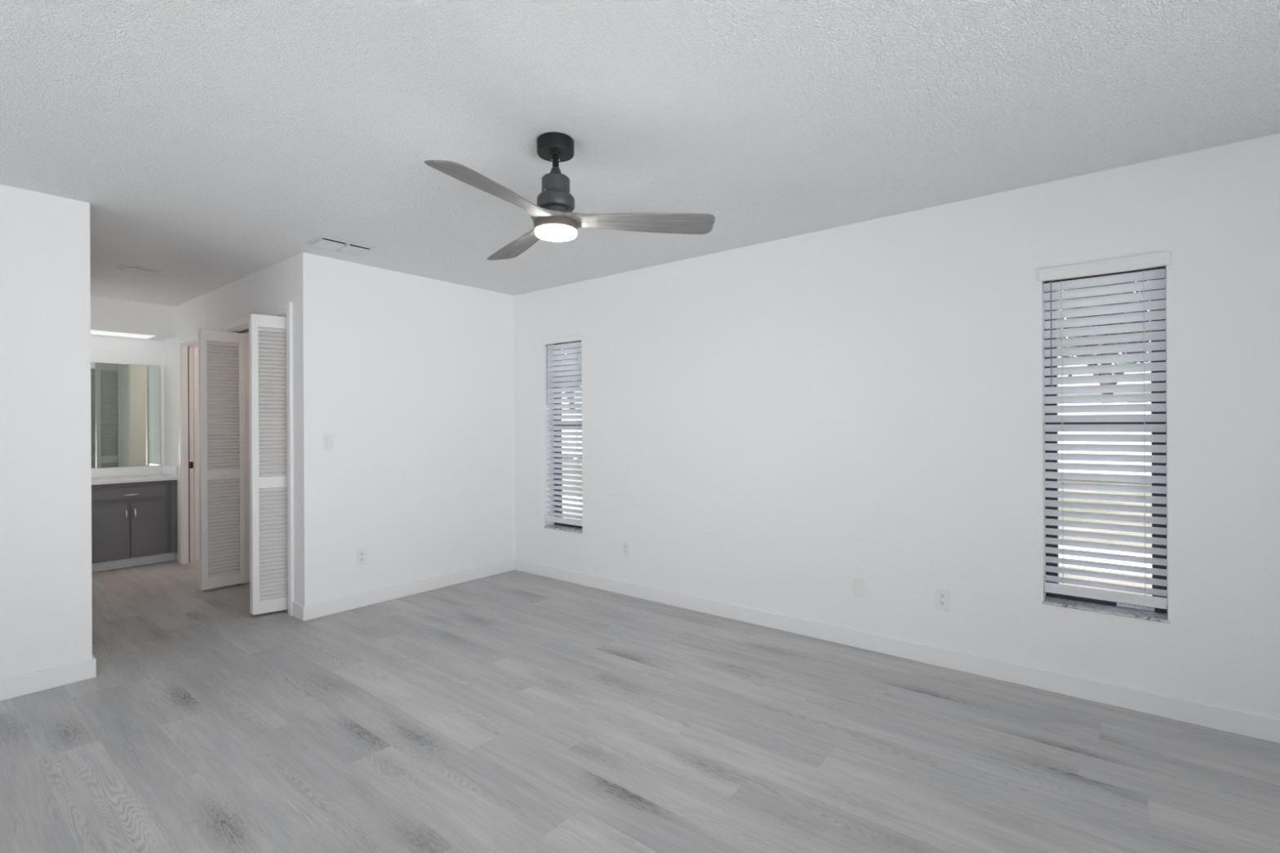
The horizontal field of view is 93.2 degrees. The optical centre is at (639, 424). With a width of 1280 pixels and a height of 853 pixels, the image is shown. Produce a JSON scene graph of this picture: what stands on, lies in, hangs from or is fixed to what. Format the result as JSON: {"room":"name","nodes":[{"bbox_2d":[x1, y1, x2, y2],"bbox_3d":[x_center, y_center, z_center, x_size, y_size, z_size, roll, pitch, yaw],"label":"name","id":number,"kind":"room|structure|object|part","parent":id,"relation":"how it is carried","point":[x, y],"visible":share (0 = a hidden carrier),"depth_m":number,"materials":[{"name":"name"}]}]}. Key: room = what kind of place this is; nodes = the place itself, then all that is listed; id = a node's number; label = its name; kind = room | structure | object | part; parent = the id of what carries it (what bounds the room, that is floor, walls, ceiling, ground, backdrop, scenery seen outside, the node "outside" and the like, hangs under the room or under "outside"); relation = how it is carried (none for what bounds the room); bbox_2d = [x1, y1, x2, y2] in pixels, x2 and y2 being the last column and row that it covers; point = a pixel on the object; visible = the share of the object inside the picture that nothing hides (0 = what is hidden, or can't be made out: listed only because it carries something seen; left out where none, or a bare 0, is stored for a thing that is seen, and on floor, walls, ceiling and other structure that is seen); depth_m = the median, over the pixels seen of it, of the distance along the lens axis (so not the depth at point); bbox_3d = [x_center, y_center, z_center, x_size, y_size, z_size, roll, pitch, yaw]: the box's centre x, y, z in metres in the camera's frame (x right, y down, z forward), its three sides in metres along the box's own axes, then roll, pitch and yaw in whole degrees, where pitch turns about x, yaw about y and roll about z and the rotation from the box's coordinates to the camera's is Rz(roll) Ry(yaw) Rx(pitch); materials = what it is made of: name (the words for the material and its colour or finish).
{"room":"empty bedroom","nodes":[
{"label":"empty bedroom","id":0,"kind":"room"},
{"bbox_2d":[0,184,92,679],"bbox_3d":[-3.763,0.087,2.042,0.120,2.440,2.846,0,0,39],"label":"wall","id":1,"kind":"structure","parent":0,"point":[46,593],"depth_m":2.98,"materials":[{"name":"white paint"}]},
{"bbox_2d":[0,657,96,701],"bbox_3d":[-3.701,1.258,2.006,0.014,0.098,2.860,0,0,39],"label":"baseboard","id":2,"kind":"structure","parent":1,"relation":"attached to","point":[35,682],"depth_m":2.97,"materials":[{"name":"white paint"}]},
{"bbox_2d":[90,334,164,468],"bbox_3d":[-4.679,0.092,6.365,0.200,2.440,2.967,0,0,39],"label":"wall","id":3,"kind":"structure","parent":0,"point":[104,349],"depth_m":5.89,"materials":[{"name":"white paint"}]},
{"bbox_2d":[90,362,159,467],"bbox_3d":[-5.122,-0.085,5.653,0.006,0.988,1.024,0,0,39],"label":"wall mirror","id":4,"kind":"object","parent":3,"relation":"attached to","point":[125,398],"visible":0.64,"depth_m":5.84,"materials":[{"name":"clear glass"}]},
{"bbox_2d":[90,296,176,341],"bbox_3d":[-4.955,-0.982,5.521,0.440,0.290,1.074,0,0,39],"label":"wall","id":5,"kind":"structure","parent":0,"point":[107,314],"depth_m":5.56,"materials":[{"name":"white paint"}]},
{"bbox_2d":[163,255,297,602],"bbox_3d":[-3.501,0.086,5.131,3.184,2.440,0.140,0,0,39],"label":"wall","id":6,"kind":"structure","parent":0,"point":[275,285],"depth_m":4.94,"materials":[{"name":"white paint"}]},
{"bbox_2d":[187,346,190,562],"bbox_3d":[-4.274,0.285,5.731,0.006,2.050,0.009,0,0,39],"label":"trim","id":7,"kind":"structure","parent":6,"relation":"attached to","point":[188,346],"depth_m":5.73,"materials":[{"name":"grey wood"}]},
{"bbox_2d":[188,346,194,561],"bbox_3d":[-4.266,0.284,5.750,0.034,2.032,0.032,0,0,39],"label":"pocket door","id":8,"kind":"structure","parent":6,"relation":"in","point":[190,348],"depth_m":5.74,"materials":[{"name":"white paint"}]},
{"bbox_2d":[178,333,210,564],"bbox_3d":[-3.972,0.255,5.504,0.850,2.107,0.156,0,0,39],"label":"trim","id":9,"kind":"structure","parent":6,"relation":"attached to","point":[183,343],"depth_m":5.71,"materials":[{"name":"white paint"}]},
{"bbox_2d":[198,328,245,590],"bbox_3d":[-3.322,0.273,4.822,0.094,2.028,0.300,0,0,39],"label":"bifold door","id":10,"kind":"structure","parent":6,"relation":"in","point":[222,514],"depth_m":4.81,"materials":[{"name":"white paint"}]},
{"bbox_2d":[236,328,248,333],"bbox_3d":[-2.830,-0.750,4.585,1.164,0.009,0.030,0,0,39],"label":"trim","id":11,"kind":"structure","parent":6,"relation":"attached to","point":[247,330],"depth_m":4.86,"materials":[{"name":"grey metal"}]},
{"bbox_2d":[222,302,293,616],"bbox_3d":[-2.831,0.237,4.578,1.316,2.132,0.163,0,0,39],"label":"trim","id":12,"kind":"structure","parent":6,"relation":"attached to","point":[286,308],"depth_m":4.14,"materials":[{"name":"white paint"}]},
{"bbox_2d":[248,313,288,615],"bbox_3d":[-2.523,0.269,4.195,0.163,2.028,0.304,0,0,39],"label":"bifold door","id":13,"kind":"structure","parent":6,"relation":"in","point":[268,456],"depth_m":4.14,"materials":[{"name":"white paint"}]},
{"bbox_2d":[292,601,303,620],"bbox_3d":[-2.292,1.251,4.059,0.166,0.098,0.014,0,0,39],"label":"baseboard","id":14,"kind":"structure","parent":6,"relation":"attached to","point":[297,608],"depth_m":4.05,"materials":[{"name":"white paint"}]},
{"bbox_2d":[248,423,287,487],"bbox_3d":[-2.914,0.083,5.796,0.100,2.440,1.633,0,0,39],"label":"wall","id":15,"kind":"structure","parent":0,"point":[273,424],"depth_m":5.28,"materials":[{"name":"white paint"}]},
{"bbox_2d":[296,252,515,605],"bbox_3d":[-1.711,0.077,4.734,0.100,2.440,1.773,0,0,39],"label":"wall","id":16,"kind":"structure","parent":0,"point":[411,377],"depth_m":4.54,"materials":[{"name":"white paint"}]},
{"bbox_2d":[323,433,333,450],"bbox_3d":[-2.124,0.120,4.133,0.011,0.114,0.070,0,0,39],"label":"light switch","id":17,"kind":"object","parent":16,"relation":"attached to","point":[328,438],"visible":1,"depth_m":4.13,"materials":[{"name":"white plastic"}]},
{"bbox_2d":[356,547,366,565],"bbox_3d":[-1.982,0.943,4.307,0.008,0.114,0.070,0,0,39],"label":"wall outlet","id":18,"kind":"object","parent":16,"relation":"attached to","point":[362,553],"visible":1,"depth_m":4.30,"materials":[{"name":"white plastic"}]},
{"bbox_2d":[302,559,515,621],"bbox_3d":[-1.669,1.248,4.687,0.014,0.098,1.773,0,0,39],"label":"baseboard","id":19,"kind":"structure","parent":16,"relation":"attached to","point":[317,610],"depth_m":4.53,"materials":[{"name":"white paint"}]},
{"bbox_2d":[0,0,1279,306],"bbox_3d":[-1.521,-1.269,2.055,10.540,0.250,6.093,0,0,39],"label":"ceiling","id":20,"kind":"structure","parent":0,"point":[206,143],"depth_m":2.22,"materials":[{"name":"white paint"}]},
{"bbox_2d":[116,264,163,275],"bbox_3d":[-3.651,-1.123,4.422,0.150,0.018,0.240,0,0,39],"label":"ceiling vent","id":21,"kind":"object","parent":20,"relation":"in","point":[124,268],"visible":1,"depth_m":4.41,"materials":[{"name":"silver metal"}]},
{"bbox_2d":[306,235,376,256],"bbox_3d":[-1.904,-1.131,3.864,0.225,0.020,0.345,0,0,39],"label":"ceiling vent","id":22,"kind":"object","parent":20,"relation":"in","point":[322,242],"visible":1,"depth_m":3.83,"materials":[{"name":"silver metal"}]},
{"bbox_2d":[424,132,715,260],"bbox_3d":[-0.436,-0.954,2.421,1.136,0.388,1.110,0,0,39],"label":"ceiling fan","id":23,"kind":"object","parent":20,"relation":"hanging from","point":[553,219],"visible":1,"depth_m":2.41,"materials":[{"name":"black"}]},
{"bbox_3d":[-0.485,-0.820,2.163,0.172,0.044,0.642,0,0,27],"label":"blade","id":24,"kind":"part","parent":23,"relation":"part of","materials":[{"name":"grey wood"}]},
{"bbox_3d":[-0.516,-0.820,2.718,0.172,0.044,0.642,0,0,-33],"label":"blade","id":25,"kind":"part","parent":23,"relation":"part of","materials":[{"name":"grey wood"}]},
{"bbox_3d":[-0.019,-0.822,2.468,0.642,0.044,0.172,0,0,-3],"label":"blade","id":26,"kind":"part","parent":23,"relation":"part of","materials":[{"name":"grey wood"}]},
{"bbox_2d":[0,560,1279,852],"bbox_3d":[-1.508,1.366,2.055,10.540,0.140,6.093,0,0,39],"label":"floor","id":27,"kind":"structure","parent":0,"point":[515,711],"depth_m":2.42,"materials":[{"name":"plastic"}]},
{"bbox_2d":[91,480,177,572],"bbox_3d":[-4.922,0.923,5.502,0.496,0.780,1.074,0,0,39],"label":"vanity cabinet","id":28,"kind":"object","parent":27,"relation":"on","point":[133,524],"visible":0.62,"depth_m":5.53,"materials":[{"name":"grey wood"}]},
{"bbox_3d":[-4.734,0.968,5.412,0.021,0.504,0.262,0,0,39],"label":"door","id":29,"kind":"part","parent":28,"relation":"part of","materials":[{"name":"grey wood"}]},
{"bbox_3d":[-4.650,0.626,5.519,0.021,0.104,0.536,0,0,39],"label":"drawer","id":30,"kind":"part","parent":28,"relation":"part of","materials":[{"name":"grey wood"}]},
{"bbox_2d":[91,465,177,484],"bbox_3d":[-4.931,0.470,5.507,0.481,0.124,1.073,0,0,39],"label":"countertop","id":31,"kind":"structure","parent":28,"relation":"on","point":[100,476],"depth_m":5.76,"materials":[{"name":"white stone"}]},
{"bbox_3d":[-4.566,0.968,5.621,0.021,0.504,0.261,0,0,39],"label":"door","id":32,"kind":"part","parent":28,"relation":"part of","materials":[{"name":"grey wood"}]},
{"bbox_3d":[-4.448,0.877,5.775,0.013,0.692,0.051,0,0,39],"label":"filler panel","id":33,"kind":"part","parent":28,"relation":"part of","materials":[{"name":"grey wood"}]},
{"bbox_2d":[514,133,1279,718],"bbox_3d":[0.337,0.067,4.347,10.540,2.440,0.200,0,0,39],"label":"wall","id":34,"kind":"structure","parent":0,"point":[771,426],"depth_m":3.24,"materials":[{"name":"white paint"}]},
{"bbox_2d":[543,340,582,533],"bbox_3d":[-0.593,0.086,5.073,0.464,1.588,0.171,0,0,39],"label":"window","id":35,"kind":"structure","parent":34,"relation":"in","point":[561,526],"depth_m":5.21,"materials":[{"name":"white metal"}]},
{"bbox_2d":[541,333,582,526],"bbox_3d":[-0.626,0.045,5.032,0.476,1.559,0.086,0,0,39],"label":"blind","id":36,"kind":"object","parent":35,"relation":"attached to","point":[577,336],"visible":0.95,"depth_m":5.04,"materials":[{"name":"white paint"}]},
{"bbox_3d":[-0.734,0.065,5.138,0.002,1.475,0.044,0,0,39],"label":"ladder cord","id":37,"kind":"part","parent":36,"relation":"part of","materials":[{"name":"white fabric"}]},
{"bbox_3d":[-0.613,0.800,5.044,0.446,0.049,0.052,0,0,39],"label":"rail","id":38,"kind":"part","parent":36,"relation":"part of","materials":[{"name":"white plastic"}]},
{"bbox_3d":[-0.500,0.064,4.949,0.002,1.475,0.044,0,0,39],"label":"ladder cord","id":39,"kind":"part","parent":36,"relation":"part of","materials":[{"name":"white fabric"}]},
{"bbox_3d":[-0.605,0.873,5.053,0.464,0.013,0.121,0,0,39],"label":"sill","id":40,"kind":"part","parent":35,"relation":"part of","materials":[{"name":"stone"}]},
{"bbox_2d":[622,541,630,556],"bbox_3d":[-0.106,0.942,4.575,0.070,0.114,0.008,0,0,39],"label":"wall outlet","id":41,"kind":"object","parent":34,"relation":"attached to","point":[625,544],"visible":1,"depth_m":4.57,"materials":[{"name":"white plastic"}]},
{"bbox_2d":[515,558,1279,743],"bbox_3d":[1.553,1.232,3.232,6.856,0.098,0.014,0,0,39],"label":"baseboard","id":42,"kind":"structure","parent":34,"relation":"attached to","point":[1260,726],"depth_m":3.11,"materials":[{"name":"white paint"}]},
{"bbox_2d":[935,586,950,611],"bbox_3d":[1.599,0.924,3.198,0.070,0.114,0.008,0,0,39],"label":"wall outlet","id":43,"kind":"object","parent":34,"relation":"attached to","point":[942,596],"visible":1,"depth_m":3.19,"materials":[{"name":"white plastic"}]},
{"bbox_2d":[938,592,946,598],"bbox_3d":[1.597,0.905,3.196,0.033,0.029,0.003,0,0,39],"label":"receptacle","id":44,"kind":"object","parent":43,"relation":"attached to","point":[941,595],"depth_m":3.19,"materials":[{"name":"grey plastic"}]},
{"bbox_2d":[938,600,946,605],"bbox_3d":[1.597,0.944,3.196,0.033,0.029,0.003,0,0,39],"label":"receptacle","id":45,"kind":"object","parent":43,"relation":"attached to","point":[941,602],"depth_m":3.19,"materials":[{"name":"grey plastic"}]},
{"bbox_2d":[1041,266,1170,623],"bbox_3d":[2.170,0.072,2.840,0.467,1.588,0.171,0,0,39],"label":"window","id":46,"kind":"structure","parent":34,"relation":"in","point":[1131,611],"depth_m":2.81,"materials":[{"name":"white metal"}]},
{"bbox_2d":[1038,251,1170,608],"bbox_3d":[2.137,0.032,2.799,0.479,1.559,0.086,0,0,39],"label":"blind","id":47,"kind":"object","parent":46,"relation":"attached to","point":[1162,259],"visible":1,"depth_m":2.80,"materials":[{"name":"white paint"}]},
{"bbox_3d":[2.028,0.051,2.906,0.002,1.475,0.044,0,0,39],"label":"ladder cord","id":48,"kind":"part","parent":47,"relation":"part of","materials":[{"name":"white fabric"}]},
{"bbox_3d":[2.142,-0.710,2.811,0.449,0.019,0.056,0,0,39],"label":"head rail","id":49,"kind":"part","parent":47,"relation":"part of","materials":[{"name":"white plastic"}]},
{"bbox_3d":[2.150,0.787,2.811,0.449,0.049,0.052,0,0,39],"label":"rail","id":50,"kind":"part","parent":47,"relation":"part of","materials":[{"name":"white plastic"}]},
{"bbox_3d":[2.264,0.050,2.716,0.002,1.475,0.044,0,0,39],"label":"ladder cord","id":51,"kind":"part","parent":47,"relation":"part of","materials":[{"name":"white fabric"}]},
{"bbox_3d":[2.158,0.860,2.821,0.467,0.013,0.121,0,0,39],"label":"sill","id":52,"kind":"part","parent":46,"relation":"part of","materials":[{"name":"stone"}]},
{"bbox_3d":[-4.225,0.090,4.167,3.269,2.440,0.120,0,0,39],"label":"wall","id":53,"kind":"structure","parent":0,"visible":0},
{"bbox_2d":[90,329,158,339],"bbox_3d":[-4.997,-0.847,5.482,0.358,0.019,0.949,0,0,39],"label":"soffit light","id":54,"kind":"object","parent":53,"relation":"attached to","point":[92,331],"visible":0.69,"depth_m":5.68,"materials":[{"name":"white plastic"}]},
{"label":"outside","id":55,"kind":"structure","parent":0,"visible":0},
{"bbox_2d":[562,457,1151,595],"bbox_3d":[8.356,1.498,34.198,90.000,0.200,56.307,0,0,39],"label":"lawn","id":56,"kind":"structure","parent":55,"point":[1067,575],"depth_m":8.79,"materials":[{"name":"green plant"}]},
{"bbox_2d":[561,346,582,409],"bbox_3d":[-3.001,-1.585,28.117,2.983,6.089,3.397,0,0,39],"label":"tree","id":57,"kind":"object","parent":56,"relation":"on","point":[576,347],"visible":0.02,"depth_m":27.76,"materials":[{"name":"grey plant"}]},
{"bbox_2d":[561,380,582,414],"bbox_3d":[0.233,-0.937,34.502,14.200,4.750,9.230,0,0,39],"label":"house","id":58,"kind":"structure","parent":56,"relation":"on","point":[574,380],"depth_m":32.65,"materials":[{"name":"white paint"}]},
{"bbox_2d":[561,402,1151,483],"bbox_3d":[1.982,0.439,21.543,36.160,1.980,0.160,0,0,39],"label":"fence","id":59,"kind":"object","parent":56,"relation":"on","point":[1087,413],"visible":0.04,"depth_m":14.33,"materials":[{"name":"white plastic"}]},
{"bbox_3d":[-4.241,0.495,26.571,3.880,1.830,0.060,0,0,39],"label":"panel","id":60,"kind":"part","parent":59,"relation":"part of","materials":[{"name":"white plastic"}]},
{"bbox_3d":[-2.685,0.462,25.314,0.160,1.980,0.160,0,0,39],"label":"post","id":61,"kind":"part","parent":59,"relation":"part of","materials":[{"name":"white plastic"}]},
{"bbox_3d":[-1.129,0.479,24.057,3.880,1.830,0.060,0,0,39],"label":"panel","id":62,"kind":"part","parent":59,"relation":"part of","materials":[{"name":"white plastic"}]},
{"bbox_3d":[11.315,0.418,14.001,3.880,1.830,0.060,0,0,39],"label":"panel","id":63,"kind":"part","parent":59,"relation":"part of","materials":[{"name":"white plastic"}]},
{"bbox_2d":[562,495,1151,577],"bbox_3d":[-5.917,1.458,14.944,52.000,0.020,1.100,0,0,39],"label":"outdoor ground","id":64,"kind":"structure","parent":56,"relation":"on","point":[1085,558],"depth_m":6.28,"materials":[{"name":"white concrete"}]},
{"bbox_2d":[1057,280,1151,474],"bbox_3d":[12.490,-1.850,16.123,3.837,6.467,4.063,0,0,15],"label":"tree","id":65,"kind":"object","parent":56,"relation":"on","point":[1118,373],"visible":0.07,"depth_m":15.55,"materials":[{"name":"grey plant"}]},
{"bbox_2d":[1057,337,1151,464],"bbox_3d":[18.601,-1.028,22.230,14.200,4.750,9.230,0,0,39],"label":"house","id":66,"kind":"structure","parent":56,"relation":"on","point":[1136,372],"depth_m":19.88,"materials":[{"name":"white paint"}]}
]}

